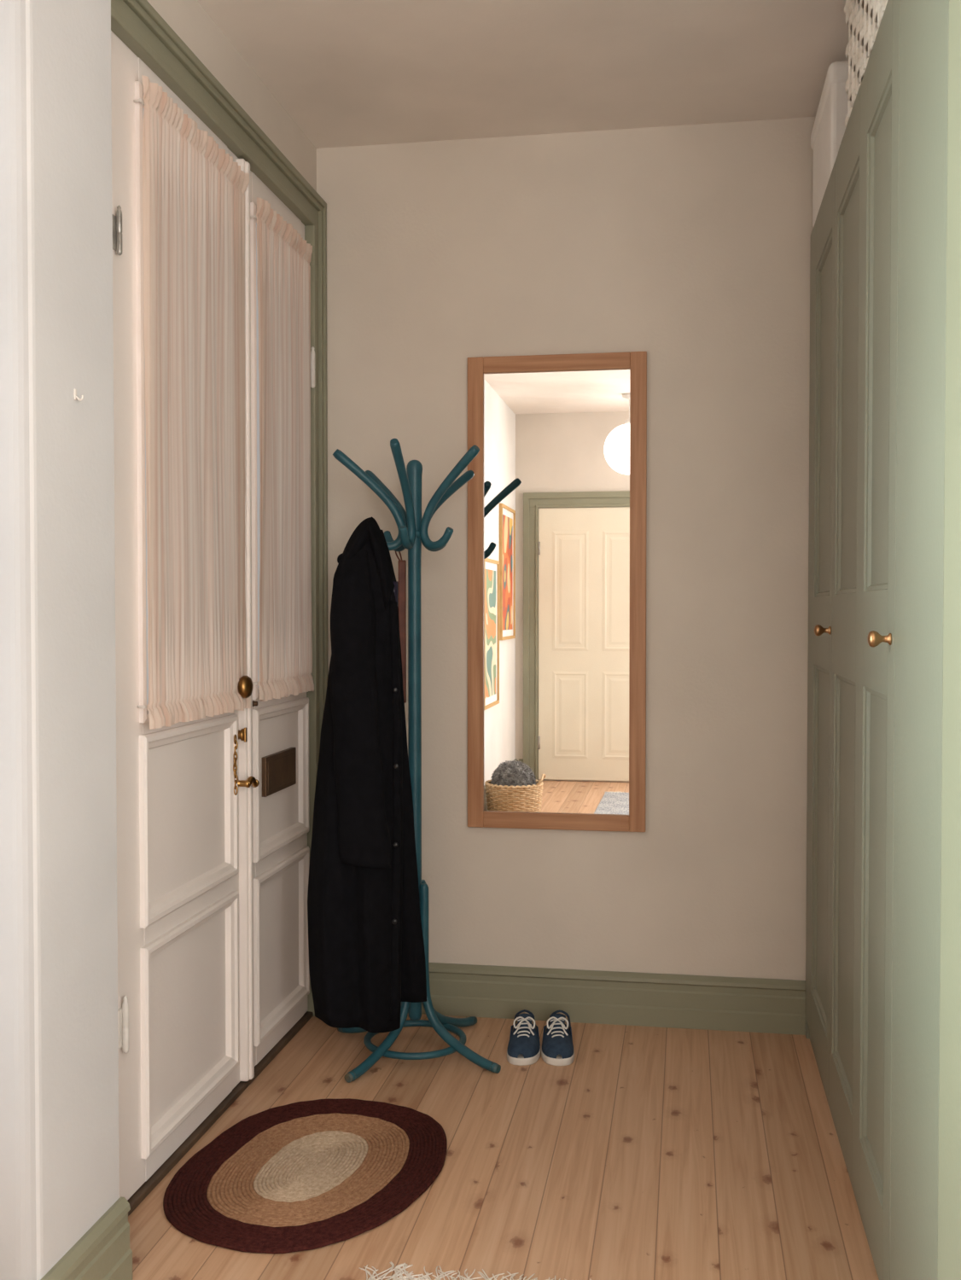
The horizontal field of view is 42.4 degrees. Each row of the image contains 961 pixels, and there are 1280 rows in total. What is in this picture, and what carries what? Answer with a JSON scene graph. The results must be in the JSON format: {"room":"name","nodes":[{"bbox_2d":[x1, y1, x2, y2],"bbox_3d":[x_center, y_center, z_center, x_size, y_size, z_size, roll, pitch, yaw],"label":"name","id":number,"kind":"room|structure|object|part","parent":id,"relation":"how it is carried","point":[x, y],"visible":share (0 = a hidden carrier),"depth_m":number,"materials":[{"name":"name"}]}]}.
{"room":"entrance hallway","nodes":[
{"label":"entrance hallway","id":0,"kind":"room"},
{"bbox_2d":[0,0,119,1279],"bbox_3d":[-0.913,-0.153,2.304,0.340,2.868,0.330,0,1,9],"label":"wall","id":1,"kind":"structure","parent":0,"point":[60,1164],"depth_m":2.20,"materials":[{"name":"white paint"}]},
{"bbox_2d":[73,388,83,401],"bbox_3d":[-0.737,-0.450,2.270,0.018,0.022,0.008,0,1,9],"label":"wall hook","id":2,"kind":"object","parent":1,"relation":"attached to","point":[76,397],"visible":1,"depth_m":2.27,"materials":[{"name":"paint"}]},
{"bbox_3d":[-0.744,-0.451,2.271,0.004,0.020,0.008,0,1,9],"label":"plate","id":3,"kind":"part","parent":2,"relation":"part of","materials":[{"name":"paint"}]},
{"bbox_2d":[40,1196,132,1279],"bbox_3d":[-0.844,1.198,2.312,0.244,0.166,0.354,0,1,9],"label":"baseboard","id":4,"kind":"structure","parent":1,"relation":"attached to","point":[104,1252],"depth_m":2.36,"materials":[{"name":"green paint"}]},
{"bbox_2d":[146,0,316,191],"bbox_3d":[-0.801,-0.178,3.304,0.230,2.868,1.740,0,1,9],"label":"wall","id":5,"kind":"structure","parent":0,"point":[188,19],"depth_m":3.40,"materials":[{"name":"beige paint"}]},
{"bbox_2d":[110,30,259,1200],"bbox_3d":[-0.724,-0.038,3.046,0.107,2.562,0.850,0,1,9],"label":"door","id":6,"kind":"structure","parent":5,"relation":"in","point":[184,789],"depth_m":2.93,"materials":[{"name":"white paint"}]},
{"bbox_3d":[-0.743,-0.538,3.080,0.008,1.400,0.545,0,1,9],"label":"glass pane","id":7,"kind":"part","parent":6,"relation":"part of","materials":[{"name":"clear glass"}]},
{"bbox_3d":[-0.722,0.429,3.100,0.026,0.439,0.589,0,1,9],"label":"panel","id":8,"kind":"part","parent":6,"relation":"part of","materials":[{"name":"white paint"}]},
{"bbox_3d":[-0.722,0.936,3.112,0.026,0.484,0.589,0,1,9],"label":"panel","id":9,"kind":"part","parent":6,"relation":"part of","materials":[{"name":"white paint"}]},
{"bbox_2d":[133,75,250,729],"bbox_3d":[-0.701,-0.533,3.075,0.046,1.460,0.639,0,1,9],"label":"door curtain","id":10,"kind":"object","parent":6,"relation":"hanging from","point":[194,191],"visible":0.99,"depth_m":3.03,"materials":[{"name":"fabric"}]},
{"bbox_3d":[-0.714,-1.210,3.060,0.019,0.007,0.618,0,1,9],"label":"rod","id":11,"kind":"part","parent":10,"relation":"part of","materials":[{"name":"paint"}]},
{"bbox_3d":[-0.714,0.144,3.093,0.019,0.007,0.618,0,1,9],"label":"rod","id":12,"kind":"part","parent":10,"relation":"part of","materials":[{"name":"paint"}]},
{"bbox_3d":[-0.666,0.340,3.366,0.012,0.167,0.019,0,1,9],"label":"chain","id":13,"kind":"part","parent":6,"relation":"part of","materials":[{"name":"gold metal"}]},
{"bbox_3d":[-0.650,0.127,3.357,0.062,0.062,0.062,0,1,9],"label":"knob","id":14,"kind":"part","parent":6,"relation":"part of","materials":[{"name":"gold metal"}]},
{"bbox_3d":[-0.645,0.404,3.402,0.059,0.100,0.067,0,1,9],"label":"lever handle","id":15,"kind":"part","parent":6,"relation":"part of","materials":[{"name":"gold metal"}]},
{"bbox_2d":[110,0,328,1016],"bbox_3d":[-0.677,-0.090,3.329,0.068,2.692,1.650,0,1,9],"label":"door frame","id":16,"kind":"structure","parent":5,"relation":"attached to","point":[136,23],"depth_m":3.86,"materials":[{"name":"green paint"}]},
{"bbox_2d":[250,170,315,1065],"bbox_3d":[-0.620,-0.055,3.753,0.079,2.562,0.600,0,1,9],"label":"door","id":17,"kind":"structure","parent":5,"relation":"in","point":[281,800],"depth_m":3.75,"materials":[{"name":"white paint"}]},
{"bbox_3d":[-0.629,-0.540,3.763,0.008,1.370,0.450,0,1,9],"label":"glass pane","id":18,"kind":"part","parent":17,"relation":"part of","materials":[{"name":"clear glass"}]},
{"bbox_3d":[-0.615,0.401,3.782,0.018,0.116,0.282,0,1,9],"label":"letter plate","id":19,"kind":"part","parent":17,"relation":"part of","materials":[{"name":"brown metal"}]},
{"bbox_3d":[-0.608,0.412,3.783,0.026,0.439,0.494,0,1,9],"label":"panel","id":20,"kind":"part","parent":17,"relation":"part of","materials":[{"name":"white paint"}]},
{"bbox_3d":[-0.608,0.920,3.795,0.026,0.484,0.494,0,1,9],"label":"panel","id":21,"kind":"part","parent":17,"relation":"part of","materials":[{"name":"white paint"}]},
{"bbox_2d":[250,197,314,701],"bbox_3d":[-0.590,-0.540,3.735,0.047,1.425,0.503,0,1,9],"label":"door curtain","id":22,"kind":"object","parent":17,"relation":"hanging from","point":[285,654],"visible":1,"depth_m":3.71,"materials":[{"name":"fabric"}]},
{"bbox_2d":[128,1012,878,1279],"bbox_3d":[0.288,1.339,1.150,3.400,0.060,5.900,0,1,9],"label":"floor","id":23,"kind":"structure","parent":0,"point":[656,1153],"depth_m":2.99,"materials":[{"name":"brown wood"}]},
{"bbox_2d":[127,1011,313,1215],"bbox_3d":[-0.734,1.247,3.372,0.132,0.016,1.440,0,1,9],"label":"threshold","id":24,"kind":"object","parent":23,"relation":"on","point":[140,1195],"visible":0.24,"depth_m":3.19,"materials":[{"name":"wood"}]},
{"bbox_2d":[162,1098,447,1253],"bbox_3d":[-0.400,1.259,2.962,0.613,0.012,0.809,0,1,17],"label":"oval rug","id":25,"kind":"object","parent":23,"relation":"on","point":[305,1175],"visible":1,"depth_m":2.90,"materials":[{"name":"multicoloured fabric"}]},
{"bbox_2d":[332,438,500,1082],"bbox_3d":[-0.206,0.337,3.719,0.468,1.818,0.454,0,1,-10],"label":"coat rack","id":26,"kind":"object","parent":23,"relation":"on","point":[412,527],"visible":0.8,"depth_m":3.69,"materials":[{"name":"teal paint"}]},
{"bbox_2d":[307,516,426,1033],"bbox_3d":[-0.337,0.383,3.614,0.298,1.493,0.243,-1,2,-42],"label":"coat","id":27,"kind":"object","parent":26,"relation":"hanging from","point":[366,945],"visible":1,"depth_m":3.55,"materials":[{"name":"black fabric"}]},
{"bbox_3d":[-0.330,-0.417,3.688,0.220,0.300,0.027,0,1,-7],"label":"arm","id":28,"kind":"part","parent":26,"relation":"part of","materials":[{"name":"teal paint"}]},
{"bbox_3d":[-0.329,0.986,3.832,0.283,0.515,0.028,1,2,35],"label":"leg","id":29,"kind":"part","parent":26,"relation":"part of","materials":[{"name":"teal paint"}]},
{"bbox_3d":[-0.291,0.991,3.606,0.027,0.515,0.283,1,2,35],"label":"leg","id":30,"kind":"part","parent":26,"relation":"part of","materials":[{"name":"teal paint"}]},
{"bbox_3d":[-0.286,-0.400,3.800,0.027,0.260,0.215,-1,2,-43],"label":"arm","id":31,"kind":"part","parent":26,"relation":"part of","materials":[{"name":"teal paint"}]},
{"bbox_2d":[395,551,406,703],"bbox_3d":[-0.250,-0.052,3.810,0.042,0.492,0.018,-1,2,-40],"label":"shoehorn","id":32,"kind":"object","parent":26,"relation":"hanging from","point":[402,563],"visible":0.62,"depth_m":3.81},
{"bbox_3d":[-0.223,-0.416,3.573,0.027,0.305,0.220,0,1,11],"label":"arm","id":33,"kind":"part","parent":26,"relation":"part of","materials":[{"name":"teal paint"}]},
{"bbox_3d":[-0.102,-0.400,3.797,0.219,0.260,0.027,-1,2,-44],"label":"arm","id":34,"kind":"part","parent":26,"relation":"part of","materials":[{"name":"teal paint"}]},
{"bbox_3d":[-0.103,0.985,3.870,0.027,0.515,0.283,1,2,35],"label":"leg","id":35,"kind":"part","parent":26,"relation":"part of","materials":[{"name":"teal paint"}]},
{"bbox_3d":[-0.092,-0.415,3.627,0.216,0.298,0.027,1,2,36],"label":"arm","id":36,"kind":"part","parent":26,"relation":"part of","materials":[{"name":"teal paint"}]},
{"bbox_3d":[-0.066,0.990,3.644,0.283,0.515,0.028,1,2,35],"label":"leg","id":37,"kind":"part","parent":26,"relation":"part of","materials":[{"name":"teal paint"}]},
{"bbox_2d":[359,1261,591,1279],"bbox_3d":[-0.103,1.314,0.706,0.840,0.009,3.591,0,1,9],"label":"runner rug","id":38,"kind":"object","parent":23,"relation":"on","point":[394,1277],"visible":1,"depth_m":2.48,"materials":[{"name":"beige fabric"}]},
{"bbox_2d":[506,1009,540,1065],"bbox_3d":[0.134,1.192,3.769,0.099,0.106,0.286,0,1,5],"label":"sneaker","id":39,"kind":"object","parent":23,"relation":"on","point":[523,1049],"visible":1,"depth_m":3.68,"materials":[{"name":"blue fabric"}]},
{"bbox_2d":[541,1009,574,1065],"bbox_3d":[0.236,1.192,3.766,0.099,0.106,0.286,0,1,4],"label":"sneaker","id":40,"kind":"object","parent":23,"relation":"on","point":[557,1045],"visible":1,"depth_m":3.68,"materials":[{"name":"blue fabric"}]},
{"bbox_2d":[805,0,948,1279],"bbox_3d":[1.126,0.022,2.792,0.647,2.493,2.072,0,1,9],"label":"wardrobe","id":41,"kind":"object","parent":23,"relation":"on","point":[878,263],"visible":1,"depth_m":2.42,"materials":[{"name":"green paint"}]},
{"bbox_3d":[0.973,-0.025,3.514,0.022,2.423,0.627,0,1,9],"label":"door","id":42,"kind":"part","parent":41,"relation":"part of","materials":[{"name":"green paint"}]},
{"bbox_3d":[0.894,-0.025,3.239,0.042,0.031,0.031,0,1,9],"label":"knob","id":43,"kind":"part","parent":41,"relation":"part of","materials":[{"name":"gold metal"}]},
{"bbox_2d":[810,60,848,226],"bbox_3d":[1.157,-1.397,3.513,0.382,0.305,0.510,0,1,9],"label":"storage box","id":44,"kind":"object","parent":41,"relation":"on","point":[829,128],"visible":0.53,"depth_m":3.36,"materials":[{"name":"white plastic"}]},
{"bbox_3d":[1.157,-1.516,3.510,0.382,0.065,0.510,0,1,9],"label":"lid","id":45,"kind":"part","parent":44,"relation":"part of","materials":[{"name":"white plastic"}]},
{"bbox_3d":[0.840,-0.006,2.717,0.022,2.423,0.980,0,1,9],"label":"door","id":46,"kind":"part","parent":41,"relation":"part of","materials":[{"name":"green paint"}]},
{"bbox_2d":[843,0,888,127],"bbox_3d":[1.024,-1.369,2.651,0.408,0.293,0.654,0,1,9],"label":"woven basket","id":47,"kind":"object","parent":41,"relation":"on","point":[864,18],"visible":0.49,"depth_m":2.75,"materials":[{"name":"wicker"}]},
{"bbox_3d":[0.734,-0.002,2.279,0.042,0.031,0.031,0,1,9],"label":"knob","id":48,"kind":"part","parent":41,"relation":"part of","materials":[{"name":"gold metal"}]},
{"bbox_3d":[0.724,0.011,2.022,0.022,2.423,0.422,0,1,9],"label":"panel","id":49,"kind":"part","parent":41,"relation":"part of","materials":[{"name":"green paint"}]},
{"bbox_2d":[197,0,848,148],"bbox_3d":[0.288,-1.589,1.080,3.400,0.060,5.900,0,1,9],"label":"ceiling","id":50,"kind":"structure","parent":0,"point":[347,72],"depth_m":3.46,"materials":[{"name":"paint"}]},
{"bbox_2d":[316,116,815,980],"bbox_3d":[0.494,-0.195,4.020,2.550,2.868,0.100,0,1,9],"label":"wall","id":51,"kind":"structure","parent":0,"point":[688,247],"depth_m":3.96,"materials":[{"name":"beige paint"}]},
{"bbox_2d":[467,351,646,831],"bbox_3d":[0.244,-0.151,3.997,0.577,1.530,0.027,0,1,9],"label":"wall mirror","id":52,"kind":"object","parent":51,"relation":"attached to","point":[557,489],"visible":1,"depth_m":4.00,"materials":[{"name":"mirror"}]},
{"bbox_3d":[0.244,0.588,4.015,0.473,0.052,0.026,0,1,9],"label":"frame rail","id":53,"kind":"part","parent":52,"relation":"part of","materials":[{"name":"brown wood"}]},
{"bbox_3d":[0.244,-0.890,3.980,0.473,0.052,0.026,0,1,9],"label":"frame rail","id":54,"kind":"part","parent":52,"relation":"part of","materials":[{"name":"brown wood"}]},
{"bbox_2d":[407,962,805,1035],"bbox_3d":[0.257,1.156,4.029,1.590,0.166,0.024,0,1,9],"label":"baseboard","id":55,"kind":"structure","parent":51,"relation":"attached to","point":[597,997],"depth_m":3.99,"materials":[{"name":"green paint"}]},
{"bbox_3d":[1.235,-0.121,0.957,1.280,2.868,5.700,0,1,9],"label":"wall","id":56,"kind":"structure","parent":0,"visible":0},
{"bbox_2d":[936,0,960,1279],"bbox_3d":[0.675,-0.139,1.687,0.064,2.868,0.220,0,1,9],"label":"trim","id":57,"kind":"structure","parent":56,"relation":"attached to","point":[949,1180],"depth_m":1.68,"materials":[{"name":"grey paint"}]}
]}

